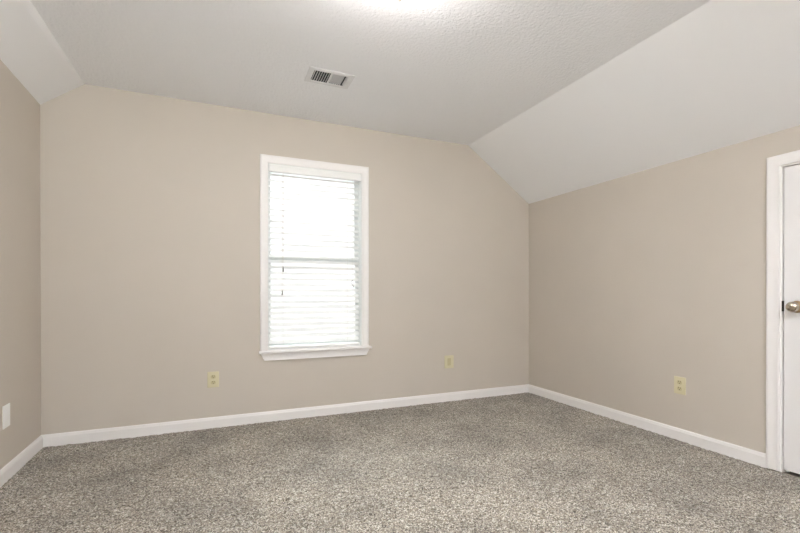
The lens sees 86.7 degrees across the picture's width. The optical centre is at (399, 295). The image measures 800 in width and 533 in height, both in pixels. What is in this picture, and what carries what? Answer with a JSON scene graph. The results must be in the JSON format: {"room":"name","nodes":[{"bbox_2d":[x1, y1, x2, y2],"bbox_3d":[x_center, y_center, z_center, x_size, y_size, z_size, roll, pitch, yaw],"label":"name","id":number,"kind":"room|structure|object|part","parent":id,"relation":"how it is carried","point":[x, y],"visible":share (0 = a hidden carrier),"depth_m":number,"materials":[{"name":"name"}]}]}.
{"room":"empty bedroom","nodes":[
{"label":"empty bedroom","id":0,"kind":"room"},
{"bbox_2d":[0,60,40,469],"bbox_3d":[-1.431,-0.093,0.586,0.130,2.307,5.065,0,0,-25],"label":"wall","id":1,"kind":"structure","parent":0,"point":[20,231],"depth_m":2.47,"materials":[{"name":"beige paint"}]},
{"bbox_2d":[2,403,9,429],"bbox_3d":[-2.141,0.657,2.305,0.007,0.124,0.086,0,0,-25],"label":"wall plate","id":2,"kind":"object","parent":1,"relation":"attached to","point":[6,408],"visible":1,"depth_m":2.29,"materials":[{"name":"white plastic"}]},
{"bbox_2d":[0,436,42,487],"bbox_3d":[-1.363,0.976,0.612,0.013,0.092,4.789,0,0,-25],"label":"baseboard","id":3,"kind":"structure","parent":1,"relation":"attached to","point":[10,469],"depth_m":2.46,"materials":[{"name":"white paint"}]},
{"bbox_2d":[0,0,83,104],"bbox_3d":[-1.331,-1.389,0.624,0.264,0.283,5.060,0,0,-23],"label":"ceiling","id":4,"kind":"structure","parent":0,"point":[29,50],"depth_m":2.35,"materials":[{"name":"white paint"}]},
{"bbox_2d":[40,84,528,434],"bbox_3d":[-0.547,-0.196,3.640,4.017,2.490,0.130,0,0,-23],"label":"wall","id":5,"kind":"structure","parent":0,"point":[150,204],"depth_m":3.22,"materials":[{"name":"beige paint"}]},
{"bbox_2d":[207,371,218,387],"bbox_3d":[-1.411,0.637,3.201,0.080,0.119,0.008,0,0,-23],"label":"wall outlet","id":6,"kind":"object","parent":5,"relation":"attached to","point":[212,377],"visible":1,"depth_m":3.20,"materials":[{"name":"beige plastic"}]},
{"bbox_2d":[41,384,528,447],"bbox_3d":[-0.519,0.966,3.579,4.017,0.092,0.013,0,0,-23],"label":"baseboard","id":7,"kind":"structure","parent":5,"relation":"attached to","point":[76,437],"depth_m":3.32,"materials":[{"name":"white paint"}]},
{"bbox_2d":[259,154,371,360],"bbox_3d":[-0.707,-0.296,3.564,0.924,1.624,0.206,0,0,-23],"label":"window","id":8,"kind":"structure","parent":5,"relation":"in","point":[268,354],"depth_m":3.52,"materials":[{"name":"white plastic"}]},
{"bbox_3d":[-0.738,-0.664,3.623,0.764,0.756,0.022,0,0,-23],"label":"sash","id":9,"kind":"part","parent":8,"relation":"part of","materials":[{"name":"white plastic"}]},
{"bbox_3d":[-0.728,0.052,3.602,0.764,0.749,0.022,0,0,-23],"label":"sash","id":10,"kind":"part","parent":8,"relation":"part of","materials":[{"name":"white plastic"}]},
{"bbox_2d":[269,164,360,348],"bbox_3d":[-0.699,-0.308,3.537,0.763,1.471,0.068,0,0,-23],"label":"window blind","id":11,"kind":"object","parent":8,"relation":"attached to","point":[273,168],"visible":0.92,"depth_m":3.53,"materials":[{"name":"white plastic"}]},
{"bbox_3d":[-0.943,-0.512,3.403,0.008,0.964,0.002,0,0,-23],"label":"lift cord","id":12,"kind":"part","parent":11,"relation":"part of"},
{"bbox_3d":[-0.936,-0.606,3.405,0.006,0.776,0.002,0,0,-23],"label":"lift cord","id":13,"kind":"part","parent":11,"relation":"part of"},
{"bbox_3d":[-0.704,-1.017,3.539,0.749,0.049,0.052,0,0,-23],"label":"head rail","id":14,"kind":"part","parent":11,"relation":"part of","materials":[{"name":"white plastic"}]},
{"bbox_3d":[-0.705,0.418,3.544,0.755,0.019,0.052,0,0,-23],"label":"rail","id":15,"kind":"part","parent":11,"relation":"part of","materials":[{"name":"white plastic"}]},
{"bbox_3d":[-0.459,-0.288,3.646,0.002,1.414,0.056,0,0,-23],"label":"ladder cord","id":16,"kind":"part","parent":11,"relation":"part of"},
{"bbox_3d":[-0.689,0.448,3.525,0.924,0.024,0.116,0,0,-23],"label":"sill","id":17,"kind":"part","parent":8,"relation":"part of","materials":[{"name":"white paint"}]},
{"bbox_2d":[444,355,453,367],"bbox_3d":[0.463,0.628,3.998,0.096,0.120,0.008,0,0,-23],"label":"wall plate","id":18,"kind":"object","parent":5,"relation":"attached to","point":[448,360],"visible":1,"depth_m":4.00,"materials":[{"name":"beige plastic"}]},
{"bbox_2d":[30,0,710,144],"bbox_3d":[0.193,-1.482,1.272,3.049,0.100,5.060,0,0,-23],"label":"ceiling","id":19,"kind":"structure","parent":0,"point":[452,71],"depth_m":2.47,"materials":[{"name":"white paint"}]},
{"bbox_2d":[304,66,354,88],"bbox_3d":[-0.466,-1.512,2.805,0.298,0.172,0.194,0,0,-23],"label":"ceiling vent","id":20,"kind":"object","parent":19,"relation":"in","point":[314,75],"visible":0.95,"depth_m":2.82,"materials":[{"name":"white metal"}]},
{"bbox_2d":[0,392,799,532],"bbox_3d":[0.418,1.008,1.376,4.017,0.010,4.800,0,0,-23],"label":"floor","id":21,"kind":"structure","parent":0,"point":[528,462],"depth_m":2.28,"materials":[{"name":"grey carpet"}]},
{"bbox_2d":[468,0,799,203],"bbox_3d":[1.940,-1.234,2.016,0.748,0.603,5.060,0,0,-23],"label":"ceiling","id":22,"kind":"structure","parent":0,"point":[725,73],"depth_m":2.62,"materials":[{"name":"white paint"}]},
{"bbox_2d":[529,125,799,477],"bbox_3d":[2.680,0.060,2.336,0.900,2.027,5.060,0,0,-23],"label":"wall","id":23,"kind":"structure","parent":0,"point":[639,281],"depth_m":3.03,"materials":[{"name":"beige paint"}]},
{"bbox_2d":[528,384,765,467],"bbox_3d":[1.728,0.966,3.410,0.013,0.092,2.057,0,0,-23],"label":"baseboard","id":24,"kind":"structure","parent":23,"relation":"attached to","point":[748,455],"depth_m":3.03,"materials":[{"name":"white paint"}]},
{"bbox_2d":[674,376,685,394],"bbox_3d":[1.935,0.624,2.930,0.008,0.119,0.080,0,0,-23],"label":"wall outlet","id":25,"kind":"object","parent":23,"relation":"attached to","point":[679,382],"visible":1,"depth_m":2.92,"materials":[{"name":"beige plastic"}]},
{"bbox_2d":[766,150,799,473],"bbox_3d":[2.342,0.108,2.072,0.189,1.803,0.880,0,0,-23],"label":"door","id":26,"kind":"structure","parent":23,"relation":"in","point":[783,170],"depth_m":2.40,"materials":[{"name":"white paint"}]},
{"bbox_3d":[2.368,0.130,2.084,0.131,1.760,0.794,0,0,-23],"label":"frame","id":27,"kind":"part","parent":26,"relation":"part of","materials":[{"name":"white paint"}]},
{"bbox_3d":[2.153,0.064,2.326,0.041,0.059,0.059,0,0,-23],"label":"knob","id":28,"kind":"part","parent":26,"relation":"part of","materials":[{"name":"silver metal"}]}
]}

